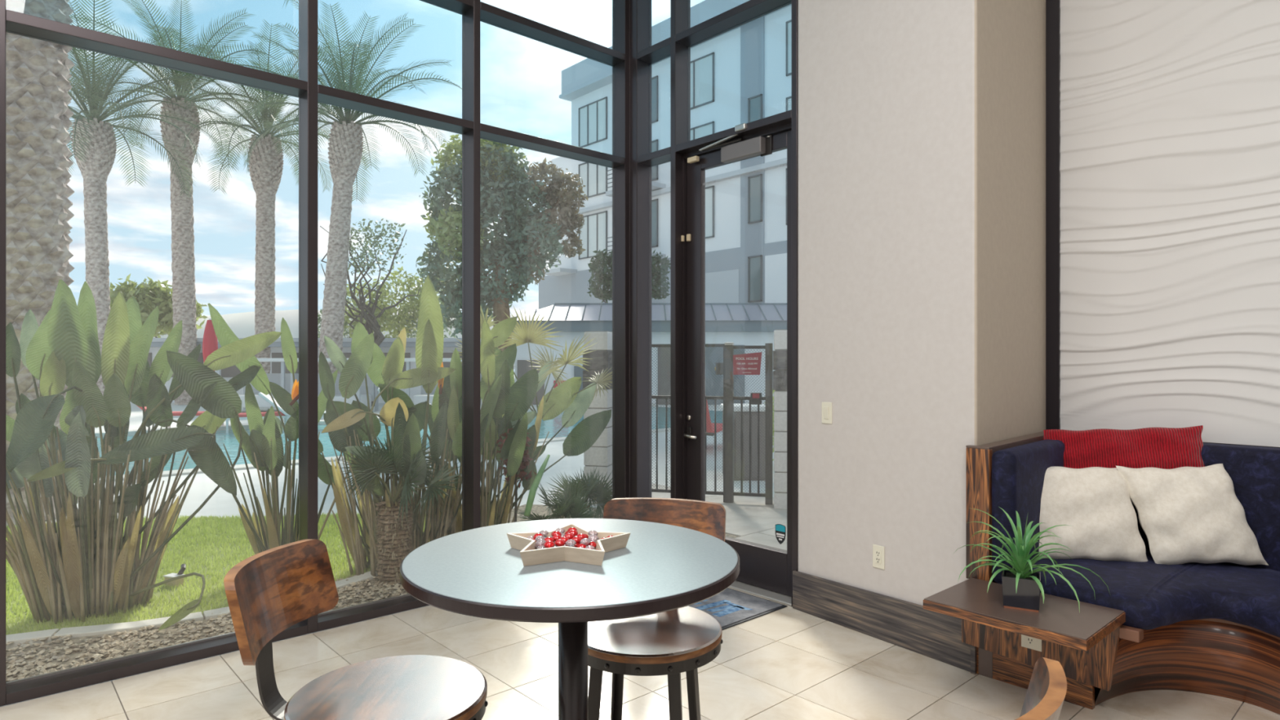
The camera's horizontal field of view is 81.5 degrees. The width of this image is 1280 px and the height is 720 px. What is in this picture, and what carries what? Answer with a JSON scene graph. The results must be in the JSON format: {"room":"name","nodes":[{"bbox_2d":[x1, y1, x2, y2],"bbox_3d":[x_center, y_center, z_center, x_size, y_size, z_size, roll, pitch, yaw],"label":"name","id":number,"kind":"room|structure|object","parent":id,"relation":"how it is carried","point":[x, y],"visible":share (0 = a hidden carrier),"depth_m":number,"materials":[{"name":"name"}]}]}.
{"room":"lobby","nodes":[
{"label":"lobby","id":0,"kind":"room"},
{"bbox_2d":[0,0,651,706],"bbox_3d":[-3.391,-1.150,2.512,9.150,5.200,0.225,0,0,-42],"label":"window","id":1,"kind":"structure","parent":0,"point":[631,19],"depth_m":4.59,"materials":[{"name":"glass"}]},
{"bbox_2d":[0,536,1279,719],"bbox_3d":[-0.025,1.510,-0.564,10.050,0.120,9.000,0,0,-42],"label":"floor","id":2,"kind":"structure","parent":0,"point":[788,663],"depth_m":3.33,"materials":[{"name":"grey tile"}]},
{"bbox_2d":[223,539,488,719],"bbox_3d":[-0.591,0.939,1.604,0.528,1.022,0.428,0,0,2],"label":"bar stool","id":3,"kind":"object","parent":2,"relation":"on","point":[271,591],"visible":1,"depth_m":1.61,"materials":[{"name":"wood"}]},
{"bbox_2d":[400,518,739,719],"bbox_3d":[-0.149,0.940,1.655,0.736,1.020,0.736,0,0,-42],"label":"bar table","id":4,"kind":"object","parent":2,"relation":"on","point":[477,572],"visible":0.82,"depth_m":1.51,"materials":[{"name":"grey laminate"}]},
{"bbox_2d":[506,523,630,566],"bbox_3d":[-0.163,0.414,1.674,0.285,0.032,0.271,0,0,-1],"label":"tray","id":5,"kind":"object","parent":4,"relation":"on","point":[530,555],"visible":0.83,"depth_m":1.58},
{"bbox_2d":[533,533,543,538],"bbox_3d":[-0.229,0.397,1.669,0.024,0.014,0.023,0,0,-2],"label":"ball","id":6,"kind":"object","parent":5,"relation":"in","point":[536,535],"visible":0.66,"depth_m":1.66,"materials":[{"name":"red"}]},
{"bbox_2d":[534,535,545,541],"bbox_3d":[-0.221,0.397,1.647,0.024,0.014,0.024,-2,2,-45],"label":"ball","id":7,"kind":"object","parent":5,"relation":"in","point":[539,537],"visible":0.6,"depth_m":1.64,"materials":[{"name":"white"}]},
{"bbox_2d":[535,538,546,546],"bbox_3d":[-0.215,0.397,1.614,0.023,0.014,0.024,0,0,-35],"label":"ball","id":8,"kind":"object","parent":5,"relation":"in","point":[540,542],"visible":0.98,"depth_m":1.61,"materials":[{"name":"white"}]},
{"bbox_2d":[536,545,546,549],"bbox_3d":[-0.212,0.407,1.607,0.024,0.014,0.024,-2,0,-19],"label":"ball","id":9,"kind":"object","parent":5,"relation":"in","point":[540,546],"visible":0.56,"depth_m":1.60,"materials":[{"name":"white"}]},
{"bbox_2d":[538,529,548,536],"bbox_3d":[-0.221,0.397,1.699,0.023,0.014,0.024,0,0,3],"label":"ball","id":10,"kind":"object","parent":5,"relation":"in","point":[544,532],"visible":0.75,"depth_m":1.69,"materials":[{"name":"white"}]},
{"bbox_2d":[543,541,555,547],"bbox_3d":[-0.195,0.397,1.598,0.024,0.014,0.023,0,0,29],"label":"ball","id":11,"kind":"object","parent":5,"relation":"in","point":[548,544],"visible":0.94,"depth_m":1.59,"materials":[{"name":"red"}]},
{"bbox_2d":[544,537,554,542],"bbox_3d":[-0.200,0.397,1.634,0.024,0.014,0.024,0,0,-6],"label":"ball","id":12,"kind":"object","parent":5,"relation":"in","point":[547,539],"visible":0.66,"depth_m":1.63,"materials":[{"name":"red"}]},
{"bbox_2d":[551,530,561,536],"bbox_3d":[-0.190,0.397,1.691,0.023,0.014,0.024,0,0,8],"label":"ball","id":13,"kind":"object","parent":5,"relation":"in","point":[556,532],"visible":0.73,"depth_m":1.69,"materials":[{"name":"red"}]},
{"bbox_2d":[551,534,561,541],"bbox_3d":[-0.185,0.397,1.656,0.024,0.014,0.023,0,0,29],"label":"ball","id":14,"kind":"object","parent":5,"relation":"in","point":[555,537],"visible":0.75,"depth_m":1.65,"materials":[{"name":"red"}]},
{"bbox_2d":[554,539,564,546],"bbox_3d":[-0.174,0.397,1.612,0.023,0.014,0.024,0,0,0],"label":"ball","id":15,"kind":"object","parent":5,"relation":"in","point":[558,542],"visible":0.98,"depth_m":1.60,"materials":[{"name":"red"}]},
{"bbox_2d":[555,527,564,533],"bbox_3d":[-0.186,0.397,1.724,0.024,0.014,0.023,0,0,43],"label":"ball","id":16,"kind":"object","parent":5,"relation":"in","point":[561,530],"visible":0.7,"depth_m":1.72,"materials":[{"name":"white"}]},
{"bbox_2d":[559,536,568,542],"bbox_3d":[-0.167,0.397,1.636,0.024,0.014,0.024,0,0,38],"label":"ball","id":17,"kind":"object","parent":5,"relation":"in","point":[565,539],"visible":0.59,"depth_m":1.63,"materials":[{"name":"red"}]},
{"bbox_2d":[564,533,573,539],"bbox_3d":[-0.160,0.397,1.670,0.024,0.014,0.024,0,0,-4],"label":"ball","id":18,"kind":"object","parent":5,"relation":"in","point":[569,535],"visible":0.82,"depth_m":1.66,"materials":[{"name":"red"}]},
{"bbox_2d":[564,539,576,546],"bbox_3d":[-0.150,0.397,1.612,0.024,0.014,0.024,0,0,29],"label":"ball","id":19,"kind":"object","parent":5,"relation":"in","point":[570,543],"visible":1,"depth_m":1.60,"materials":[{"name":"white"}]},
{"bbox_2d":[567,527,577,532],"bbox_3d":[-0.158,0.397,1.729,0.024,0.014,0.023,0,0,18],"label":"ball","id":20,"kind":"object","parent":5,"relation":"in","point":[570,528],"visible":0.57,"depth_m":1.72,"materials":[{"name":"red"}]},
{"bbox_2d":[568,529,577,536],"bbox_3d":[-0.154,0.397,1.702,0.024,0.014,0.023,0,0,36],"label":"ball","id":21,"kind":"object","parent":5,"relation":"in","point":[574,532],"visible":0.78,"depth_m":1.70,"materials":[{"name":"red"}]},
{"bbox_2d":[571,536,581,542],"bbox_3d":[-0.140,0.397,1.639,0.024,0.014,0.024,-1,-1,-7],"label":"ball","id":22,"kind":"object","parent":5,"relation":"in","point":[576,539],"visible":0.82,"depth_m":1.63,"materials":[{"name":"red"}]},
{"bbox_2d":[576,533,586,539],"bbox_3d":[-0.132,0.397,1.666,0.024,0.014,0.024,0,0,-2],"label":"ball","id":23,"kind":"object","parent":5,"relation":"in","point":[581,535],"visible":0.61,"depth_m":1.66,"materials":[{"name":"red"}]},
{"bbox_2d":[577,543,586,547],"bbox_3d":[-0.126,0.407,1.617,0.023,0.014,0.024,0,0,-5],"label":"ball","id":24,"kind":"object","parent":5,"relation":"in","point":[580,544],"visible":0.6,"depth_m":1.61,"materials":[{"name":"red"}]},
{"bbox_2d":[579,537,591,544],"bbox_3d":[-0.119,0.397,1.623,0.023,0.014,0.024,0,0,41],"label":"ball","id":25,"kind":"object","parent":5,"relation":"in","point":[584,541],"visible":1,"depth_m":1.62,"materials":[{"name":"white"}]},
{"bbox_2d":[584,545,595,549],"bbox_3d":[-0.108,0.407,1.601,0.024,0.014,0.023,0,0,-31],"label":"ball","id":26,"kind":"object","parent":5,"relation":"in","point":[589,547],"visible":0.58,"depth_m":1.59,"materials":[{"name":"white"}]},
{"bbox_2d":[586,541,596,547],"bbox_3d":[-0.107,0.407,1.637,0.024,0.014,0.023,0,0,-5],"label":"ball","id":27,"kind":"object","parent":5,"relation":"in","point":[593,544],"visible":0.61,"depth_m":1.63,"materials":[{"name":"red"}]},
{"bbox_2d":[587,534,598,541],"bbox_3d":[-0.105,0.397,1.656,0.024,0.014,0.023,0,0,22],"label":"ball","id":28,"kind":"object","parent":5,"relation":"in","point":[592,537],"visible":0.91,"depth_m":1.65,"materials":[{"name":"white"}]},
{"bbox_2d":[587,529,598,535],"bbox_3d":[-0.108,0.397,1.700,0.023,0.014,0.024,0,0,20],"label":"ball","id":29,"kind":"object","parent":5,"relation":"in","point":[592,531],"visible":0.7,"depth_m":1.69,"materials":[{"name":"white"}]},
{"bbox_2d":[587,497,725,719],"bbox_3d":[0.028,0.939,2.050,0.428,1.022,0.528,0,0,14],"label":"bar stool","id":30,"kind":"object","parent":2,"relation":"on","point":[671,643],"visible":0.59,"depth_m":1.96,"materials":[{"name":"wood"}]},
{"bbox_2d":[688,587,787,630],"bbox_3d":[0.303,1.445,4.535,0.610,0.010,1.010,0,0,-42],"label":"door mat","id":31,"kind":"object","parent":2,"relation":"on","point":[730,607],"visible":0.41,"depth_m":4.33,"materials":[{"name":"fabric"}]},
{"bbox_2d":[923,577,1125,709],"bbox_3d":[1.678,1.225,3.174,0.822,0.450,0.667,0,0,-42],"label":"side table","id":32,"kind":"object","parent":2,"relation":"on","point":[1085,643],"visible":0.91,"depth_m":3.06,"materials":[{"name":"brown laminate"}]},
{"bbox_2d":[952,506,1109,613],"bbox_3d":[1.585,0.807,3.036,0.580,0.385,0.487,0,0,28],"label":"potted plant","id":33,"kind":"object","parent":32,"relation":"on","point":[1021,586],"visible":1,"depth_m":2.98,"materials":[{"name":"green plant"}]},
{"bbox_2d":[1021,634,1041,651],"bbox_3d":[1.703,1.228,3.231,0.008,0.060,0.084,0,0,-42],"label":"outlet","id":34,"kind":"object","parent":32,"relation":"attached to","point":[1030,642],"visible":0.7,"depth_m":3.23,"materials":[{"name":"beige plastic"}]},
{"bbox_2d":[1014,657,1066,719],"bbox_3d":[0.327,0.939,1.089,0.428,1.022,0.528,0,0,-45],"label":"bar stool","id":35,"kind":"object","parent":2,"relation":"on","point":[1046,693],"visible":1,"depth_m":1.00,"materials":[{"name":"brown wood"}]},
{"bbox_2d":[965,431,1279,715],"bbox_3d":[3.066,0.922,2.261,1.466,1.055,3.876,0,0,-42],"label":"booth","id":36,"kind":"object","parent":2,"relation":"on","point":[1210,628],"visible":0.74,"depth_m":3.22,"materials":[{"name":"fabric"}]},
{"bbox_2d":[1039,466,1147,561],"bbox_3d":[2.107,0.735,3.564,0.570,0.453,0.237,0,0,5],"label":"throw pillow","id":37,"kind":"object","parent":36,"relation":"on","point":[1096,501],"visible":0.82,"depth_m":3.49,"materials":[{"name":"fabric"}]},
{"bbox_2d":[1043,425,1204,469],"bbox_3d":[2.405,0.498,3.700,0.696,0.366,0.176,0,0,29],"label":"lumbar pillow","id":38,"kind":"object","parent":36,"relation":"on","point":[1166,448],"visible":0.52,"depth_m":3.64,"materials":[{"name":"fabric"}]},
{"bbox_2d":[1115,463,1267,564],"bbox_3d":[2.560,0.717,3.457,0.568,0.461,0.236,0,0,7],"label":"throw pillow","id":39,"kind":"object","parent":36,"relation":"on","point":[1186,514],"visible":0.99,"depth_m":3.39,"materials":[{"name":"fabric"}]},
{"bbox_2d":[798,0,1045,605],"bbox_3d":[1.685,-1.150,4.295,1.313,5.200,1.094,0,0,-42],"label":"wall","id":40,"kind":"structure","parent":0,"point":[922,123],"depth_m":3.83,"materials":[{"name":"beige paint"}]},
{"bbox_2d":[636,0,798,606],"bbox_3d":[0.521,-1.150,4.928,0.200,5.200,1.407,0,0,-42],"label":"door frame","id":41,"kind":"structure","parent":40,"relation":"in","point":[682,37],"depth_m":5.10,"materials":[{"name":"brown metal"}]},
{"bbox_2d":[683,122,791,605],"bbox_3d":[0.644,0.012,4.799,0.211,2.876,0.970,0,0,-42],"label":"door","id":42,"kind":"structure","parent":41,"relation":"attached to","point":[766,572],"depth_m":5.05,"materials":[{"name":"brown metal"}]},
{"bbox_2d":[680,234,690,241],"bbox_3d":[0.319,-0.843,5.123,0.068,0.050,0.030,0,0,12],"label":"magnet","id":43,"kind":"object","parent":42,"relation":"attached to","point":[688,236],"visible":1,"depth_m":5.11,"materials":[{"name":"beige plastic"}]},
{"bbox_2d":[687,155,699,163],"bbox_3d":[0.362,-1.363,5.049,0.035,0.035,0.085,0,0,-42],"label":"sensor","id":44,"kind":"object","parent":42,"relation":"attached to","point":[695,158],"visible":1,"depth_m":5.03,"materials":[{"name":"beige plastic"}]},
{"bbox_2d":[698,123,772,163],"bbox_3d":[0.603,-1.375,4.739,0.115,0.200,0.507,0,0,-44],"label":"door closer","id":45,"kind":"object","parent":42,"relation":"attached to","point":[762,145],"depth_m":4.68,"materials":[{"name":"grey paint"}]},
{"bbox_2d":[775,524,786,544],"bbox_3d":[0.865,1.073,4.572,0.001,0.124,0.079,0,0,-42],"label":"window sticker","id":46,"kind":"object","parent":42,"relation":"attached to","point":[780,530],"visible":1,"depth_m":4.57,"materials":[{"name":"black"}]},
{"bbox_2d":[822,401,831,423],"bbox_3d":[1.042,0.296,4.152,0.015,0.120,0.072,0,0,-36],"label":"light switch","id":47,"kind":"object","parent":40,"relation":"attached to","point":[826,406],"visible":1,"depth_m":4.15,"materials":[{"name":"beige plastic"}]},
{"bbox_2d":[872,544,884,569],"bbox_3d":[1.244,1.028,3.876,0.010,0.120,0.072,0,0,-36],"label":"wall outlet","id":48,"kind":"object","parent":40,"relation":"attached to","point":[878,552],"visible":1,"depth_m":3.87,"materials":[{"name":"beige plastic"}]},
{"bbox_2d":[875,550,880,564],"bbox_3d":[1.243,1.028,3.875,0.002,0.068,0.033,0,0,-36],"label":"receptacle","id":49,"kind":"object","parent":48,"relation":"attached to","point":[877,553],"depth_m":3.87,"materials":[{"name":"beige plastic"}]},
{"bbox_2d":[792,570,970,671],"bbox_3d":[1.226,1.329,3.891,0.022,0.243,1.113,0,0,-36],"label":"baseboard","id":50,"kind":"structure","parent":40,"relation":"attached to","point":[905,624],"depth_m":3.83,"materials":[{"name":"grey wood"}]},
{"bbox_2d":[1059,0,1279,447],"bbox_3d":[4.569,-1.150,1.881,0.248,5.200,6.500,0,0,-42],"label":"wall","id":51,"kind":"structure","parent":0,"point":[1170,150],"depth_m":3.78,"materials":[{"name":"white paint"}]},
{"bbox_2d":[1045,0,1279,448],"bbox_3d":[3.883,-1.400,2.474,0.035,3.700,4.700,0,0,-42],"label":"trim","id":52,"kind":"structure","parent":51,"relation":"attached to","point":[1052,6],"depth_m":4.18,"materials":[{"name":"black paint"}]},
{"label":"outside","id":53,"kind":"structure","parent":0,"visible":0},
{"bbox_2d":[153,307,516,368],"bbox_3d":[-57.497,-7.252,248.969,322.144,19.405,303.372,0,0,-42],"label":"hill","id":54,"kind":"structure","parent":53,"point":[242,324],"depth_m":219.06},
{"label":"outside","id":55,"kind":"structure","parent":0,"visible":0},
{"bbox_2d":[0,403,774,706],"bbox_3d":[-20.170,1.623,27.822,80.000,0.255,59.840,0,0,-42],"label":"ground","id":56,"kind":"structure","parent":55,"point":[222,503],"depth_m":9.10,"materials":[{"name":"concrete"}]},
{"bbox_2d":[5,0,288,525],"bbox_3d":[-5.762,-3.807,6.604,7.618,10.654,7.309,0,0,-42],"label":"date palm","id":57,"kind":"object","parent":56,"relation":"on","point":[37,73],"visible":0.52,"depth_m":6.80,"materials":[{"name":"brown plant"}]},
{"bbox_2d":[66,0,237,395],"bbox_3d":[-16.465,-4.612,22.181,8.053,12.262,7.652,0,0,-42],"label":"date palm","id":58,"kind":"object","parent":56,"relation":"on","point":[94,145],"visible":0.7,"depth_m":21.68,"materials":[{"name":"green plant"}]},
{"bbox_2d":[109,273,208,337],"bbox_3d":[-17.300,-0.789,26.529,3.511,4.644,2.232,0,0,-9],"label":"shrub","id":59,"kind":"object","parent":56,"relation":"on","point":[151,295],"visible":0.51,"depth_m":26.11,"materials":[{"name":"green plant"}]},
{"bbox_2d":[136,404,223,427],"bbox_3d":[-9.887,1.085,15.879,1.939,0.819,0.600,0,0,-6],"label":"sun lounger","id":60,"kind":"object","parent":56,"relation":"on","point":[175,414],"visible":0.05,"depth_m":15.63,"materials":[{"name":"white"}]},
{"bbox_2d":[69,0,293,404],"bbox_3d":[-15.780,-5.247,25.069,7.684,13.529,7.790,0,0,-42],"label":"date palm","id":61,"kind":"object","parent":56,"relation":"on","point":[183,266],"visible":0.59,"depth_m":24.72,"materials":[{"name":"green plant"}]},
{"bbox_2d":[5,571,377,648],"bbox_3d":[-2.422,1.498,4.790,0.851,0.104,4.595,0,0,38],"label":"concrete curb","id":62,"kind":"object","parent":56,"relation":"on","point":[76,632],"visible":0.16,"depth_m":4.01,"materials":[{"name":"grey"}]},
{"bbox_2d":[202,318,217,371],"bbox_3d":[-9.899,0.275,17.098,0.500,2.450,0.500,0,0,0],"label":"closed umbrella","id":63,"kind":"object","parent":56,"relation":"on","point":[210,343],"visible":0.43,"depth_m":17.02,"materials":[{"name":"red"}]},
{"bbox_2d":[5,514,424,635],"bbox_3d":[-4.505,1.556,5.063,6.900,0.188,3.840,0,0,-42],"label":"bed","id":64,"kind":"object","parent":56,"relation":"on","point":[157,594],"visible":0.03,"depth_m":4.69,"materials":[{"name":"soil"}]},
{"bbox_2d":[5,279,298,630],"bbox_3d":[-2.991,0.505,4.397,1.246,1.930,1.447,0,0,21],"label":"plant","id":65,"kind":"object","parent":64,"relation":"on","point":[85,563],"visible":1,"depth_m":4.27,"materials":[{"name":"plant"}]},
{"bbox_2d":[163,563,186,586],"bbox_3d":[-3.017,1.404,4.844,0.112,0.123,0.122,0,0,18],"label":"spotlight","id":66,"kind":"object","parent":64,"relation":"on","point":[176,582],"visible":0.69,"depth_m":4.81,"materials":[{"name":"beige plastic"}]},
{"bbox_2d":[5,511,425,635],"bbox_3d":[-3.561,1.441,5.741,4.637,0.042,3.606,0,0,-39],"label":"grass","id":67,"kind":"structure","parent":64,"relation":"on","point":[233,520],"depth_m":5.28,"materials":[{"name":"plant"}]},
{"bbox_2d":[207,302,366,554],"bbox_3d":[-2.416,0.541,5.169,0.971,1.847,0.579,0,0,-42],"label":"plant","id":68,"kind":"object","parent":64,"relation":"on","point":[264,446],"visible":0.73,"depth_m":5.04,"materials":[{"name":"plant"}]},
{"bbox_2d":[144,21,366,373],"bbox_3d":[-13.163,-4.821,26.065,6.779,12.676,6.668,0,0,-13],"label":"date palm","id":69,"kind":"object","parent":56,"relation":"on","point":[266,162],"visible":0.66,"depth_m":25.72,"materials":[{"name":"green plant"}]},
{"bbox_2d":[216,358,298,409],"bbox_3d":[-10.899,0.725,21.497,2.000,1.550,1.600,0,0,0],"label":"cabana","id":70,"kind":"object","parent":56,"relation":"on","point":[282,379],"visible":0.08,"depth_m":20.91,"materials":[{"name":"fabric"}]},
{"bbox_2d":[244,373,298,393],"bbox_3d":[-10.899,0.800,22.147,1.700,0.800,0.100,0,0,0],"label":"curtain","id":71,"kind":"object","parent":70,"relation":"hanging from","point":[275,378],"depth_m":22.10,"materials":[{"name":"fabric"}]},
{"bbox_2d":[130,337,513,403],"bbox_3d":[-11.599,0.375,25.647,14.400,2.250,0.900,0,0,0],"label":"building","id":72,"kind":"structure","parent":56,"relation":"on","point":[449,344],"depth_m":25.80,"materials":[{"name":"white paint"}]},
{"bbox_2d":[194,0,462,373],"bbox_3d":[-9.114,-4.676,22.693,7.702,12.388,7.776,0,0,-42],"label":"date palm","id":73,"kind":"object","parent":56,"relation":"on","point":[345,144],"visible":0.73,"depth_m":22.72,"materials":[{"name":"green plant"}]},
{"bbox_2d":[290,358,378,411],"bbox_3d":[-8.599,0.725,20.997,2.000,1.550,1.600,0,0,0],"label":"cabana","id":74,"kind":"object","parent":56,"relation":"on","point":[373,392],"visible":0.16,"depth_m":21.59,"materials":[{"name":"fabric"}]},
{"bbox_2d":[317,373,374,401],"bbox_3d":[-8.599,0.800,21.647,1.700,0.800,0.100,0,0,0],"label":"curtain","id":75,"kind":"object","parent":74,"relation":"hanging from","point":[371,385],"depth_m":21.60,"materials":[{"name":"fabric"}]},
{"bbox_2d":[0,504,738,706],"bbox_3d":[-2.998,1.558,4.319,8.150,0.184,2.360,0,0,-42],"label":"gravel bed","id":76,"kind":"object","parent":56,"relation":"on","point":[540,509],"visible":0.09,"depth_m":3.90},
{"bbox_2d":[5,507,603,681],"bbox_3d":[-1.617,1.457,5.216,4.856,0.040,1.511,0,0,-42],"label":"gravel","id":77,"kind":"object","parent":76,"relation":"on","point":[15,662],"visible":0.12,"depth_m":3.84,"materials":[{"name":"gravel"}]},
{"bbox_2d":[340,431,462,586],"bbox_3d":[-1.571,0.971,4.971,0.861,1.055,0.666,0,0,16],"label":"fan palm","id":78,"kind":"object","parent":77,"relation":"on","point":[393,525],"visible":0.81,"depth_m":4.84,"materials":[{"name":"green plant"}]},
{"bbox_2d":[297,275,488,576],"bbox_3d":[-1.582,0.420,5.318,1.509,2.093,1.148,0,0,-42],"label":"plant","id":79,"kind":"object","parent":76,"relation":"on","point":[348,424],"visible":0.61,"depth_m":5.18,"materials":[{"name":"plant"}]},
{"bbox_2d":[421,316,611,537],"bbox_3d":[-1.090,0.563,6.088,1.128,1.811,1.737,0,0,23],"label":"plant","id":80,"kind":"object","parent":76,"relation":"on","point":[507,402],"visible":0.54,"depth_m":5.79,"materials":[{"name":"plant"}]},
{"bbox_2d":[496,427,537,522],"bbox_3d":[-0.965,0.994,5.771,0.308,0.933,0.314,0,0,-42],"label":"shrub","id":81,"kind":"object","parent":76,"relation":"on","point":[525,463],"visible":0.48,"depth_m":5.76,"materials":[{"name":"green plant"}]},
{"bbox_2d":[511,478,602,522],"bbox_3d":[-0.584,1.188,5.740,0.775,0.547,0.748,0,0,-42],"label":"fan palm","id":82,"kind":"object","parent":76,"relation":"on","point":[572,508],"visible":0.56,"depth_m":5.70,"materials":[{"name":"green plant"}]},
{"bbox_2d":[544,465,612,519],"bbox_3d":[-0.492,1.214,6.564,0.716,0.593,0.700,0,0,19],"label":"fan palm","id":83,"kind":"object","parent":76,"relation":"on","point":[597,491],"visible":0.48,"depth_m":6.55,"materials":[{"name":"green plant"}]},
{"bbox_2d":[320,217,419,406],"bbox_3d":[-8.694,-1.490,23.947,2.480,6.110,3.312,0,0,-42],"label":"tree","id":84,"kind":"object","parent":56,"relation":"on","point":[371,322],"visible":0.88,"depth_m":23.88,"materials":[{"name":"green plant"}]},
{"bbox_2d":[94,403,655,437],"bbox_3d":[-8.479,1.448,16.143,23.792,0.095,0.360,0,0,-42],"label":"pool coping","id":85,"kind":"object","parent":56,"relation":"on","point":[131,433],"visible":0.09,"depth_m":15.63,"materials":[{"name":"grey concrete"}]},
{"bbox_2d":[317,297,451,337],"bbox_3d":[-9.489,-0.403,27.195,5.282,3.877,1.954,0,0,-2],"label":"shrub","id":86,"kind":"object","parent":56,"relation":"on","point":[319,319],"visible":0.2,"depth_m":26.91,"materials":[{"name":"green plant"}]},
{"bbox_2d":[99,427,670,481],"bbox_3d":[-4.244,1.482,11.426,23.792,0.027,0.360,0,0,-42],"label":"pool coping","id":87,"kind":"object","parent":56,"relation":"on","point":[237,467],"visible":0.07,"depth_m":10.31,"materials":[{"name":"grey concrete"}]},
{"bbox_2d":[342,265,454,337],"bbox_3d":[-8.860,-0.986,26.780,4.815,5.015,2.549,0,0,4],"label":"shrub","id":88,"kind":"object","parent":56,"relation":"on","point":[392,323],"visible":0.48,"depth_m":26.37,"materials":[{"name":"green plant"}]},
{"bbox_2d":[95,406,722,475],"bbox_3d":[-6.798,1.490,13.379,24.600,0.008,6.000,0,0,-42],"label":"pool water","id":89,"kind":"structure","parent":56,"relation":"on","point":[553,425],"depth_m":14.15,"materials":[{"name":"teal liquid"}]},
{"bbox_2d":[226,411,288,433],"bbox_3d":[-8.175,1.005,15.557,1.732,0.981,0.600,0,0,-29],"label":"sun lounger","id":90,"kind":"object","parent":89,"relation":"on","point":[242,415],"visible":0.11,"depth_m":15.41,"materials":[{"name":"white"}]},
{"bbox_2d":[257,392,325,418],"bbox_3d":[-7.080,1.085,15.942,1.939,0.819,0.600,0,0,-17],"label":"sun lounger","id":91,"kind":"object","parent":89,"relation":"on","point":[267,397],"visible":0.31,"depth_m":15.52,"materials":[{"name":"white"}]},
{"bbox_2d":[404,358,482,406],"bbox_3d":[-5.600,0.725,21.497,2.000,1.550,1.600,0,0,0],"label":"cabana","id":92,"kind":"object","parent":56,"relation":"on","point":[422,397],"visible":0.17,"depth_m":20.89,"materials":[{"name":"fabric"}]},
{"bbox_2d":[423,373,480,394],"bbox_3d":[-5.600,0.800,22.147,1.700,0.800,0.100,0,0,0],"label":"curtain","id":93,"kind":"object","parent":92,"relation":"hanging from","point":[433,391],"depth_m":22.10,"materials":[{"name":"fabric"}]},
{"bbox_2d":[415,133,588,351],"bbox_3d":[-3.195,-1.955,17.294,3.918,6.989,2.654,0,0,-22],"label":"bushy tree","id":94,"kind":"object","parent":56,"relation":"on","point":[530,231],"visible":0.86,"depth_m":16.81,"materials":[{"name":"green plant"}]},
{"bbox_2d":[552,378,565,389],"bbox_3d":[-2.500,1.050,23.497,0.560,0.900,0.400,0,0,0],"label":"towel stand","id":95,"kind":"object","parent":56,"relation":"on","point":[553,380],"visible":0.19,"depth_m":23.50,"materials":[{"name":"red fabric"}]},
{"bbox_2d":[586,248,670,302],"bbox_3d":[-0.426,-1.432,29.131,3.398,5.930,1.645,0,0,5],"label":"shrub","id":96,"kind":"object","parent":56,"relation":"on","point":[658,278],"visible":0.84,"depth_m":29.06,"materials":[{"name":"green plant"}]},
{"bbox_2d":[512,302,786,404],"bbox_3d":[0.700,-0.250,26.093,10.400,3.500,3.408,0,0,0],"label":"pavilion","id":97,"kind":"object","parent":56,"relation":"on","point":[739,323],"visible":0.49,"depth_m":24.85,"materials":[{"name":"white paint"}]},
{"bbox_2d":[538,0,791,309],"bbox_3d":[5.521,-6.825,35.058,10.100,16.650,24.600,0,0,-42],"label":"apartment building","id":98,"kind":"structure","parent":56,"relation":"on","point":[741,74],"depth_m":31.57,"materials":[{"name":"white paint"}]},
{"bbox_2d":[706,399,722,453],"bbox_3d":[1.078,1.021,12.291,0.600,0.949,1.790,0,0,21],"label":"sun lounger","id":99,"kind":"object","parent":56,"relation":"on","point":[708,425],"visible":0.13,"depth_m":11.71,"materials":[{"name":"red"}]},
{"bbox_2d":[720,403,764,480],"bbox_3d":[1.325,1.035,9.451,0.560,0.930,0.560,0,0,0],"label":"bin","id":100,"kind":"object","parent":56,"relation":"on","point":[754,412],"visible":0.39,"depth_m":9.19,"materials":[{"name":"grey"}]},
{"bbox_2d":[773,390,775,460],"bbox_3d":[2.033,0.758,10.127,0.802,1.524,0.945,0,0,-4],"label":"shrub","id":101,"kind":"object","parent":56,"relation":"on","point":[773,390],"visible":0.02,"depth_m":10.03,"materials":[{"name":"green plant"}]},
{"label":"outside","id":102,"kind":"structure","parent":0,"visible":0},
{"bbox_3d":[15.302,1.623,18.372,39.840,0.254,1.620,0,0,-42],"label":"ground walk","id":103,"kind":"structure","parent":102,"visible":0},
{"bbox_2d":[554,483,786,550],"bbox_3d":[1.168,1.484,7.321,4.040,0.052,4.060,0,0,-42],"label":"concrete walk","id":104,"kind":"structure","parent":103,"relation":"on","point":[748,518],"depth_m":6.85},
{"bbox_2d":[582,330,612,501],"bbox_3d":[-0.425,0.599,7.853,0.275,1.799,0.315,0,0,14],"label":"pillar","id":105,"kind":"structure","parent":104,"relation":"on","point":[600,454],"depth_m":7.71,"materials":[{"name":"grey"}]},
{"bbox_2d":[651,343,724,502],"bbox_3d":[0.405,0.657,7.742,1.024,1.646,0.044,0,0,14],"label":"iron fence","id":106,"kind":"object","parent":104,"relation":"on","point":[666,397],"visible":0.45,"depth_m":7.69,"materials":[{"name":"metal"}]},
{"bbox_2d":[773,328,786,508],"bbox_3d":[1.477,0.599,7.410,0.275,1.799,0.315,0,0,14],"label":"pillar","id":107,"kind":"structure","parent":104,"relation":"on","point":[780,355],"depth_m":7.28,"materials":[{"name":"grey"}]},
{"bbox_2d":[714,342,773,504],"bbox_3d":[1.050,0.660,7.567,0.592,1.680,0.135,0,0,18],"label":"iron gate","id":108,"kind":"object","parent":107,"relation":"attached to","point":[748,363],"visible":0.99,"depth_m":7.56,"materials":[{"name":"brown metal"}]},
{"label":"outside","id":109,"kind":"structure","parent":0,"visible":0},
{"bbox_2d":[450,304,612,416],"bbox_3d":[-0.908,-0.032,6.358,1.349,1.074,1.296,0,0,-42],"label":"fan palm","id":110,"kind":"object","parent":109,"point":[527,334],"visible":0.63,"depth_m":6.21,"materials":[{"name":"green plant"}]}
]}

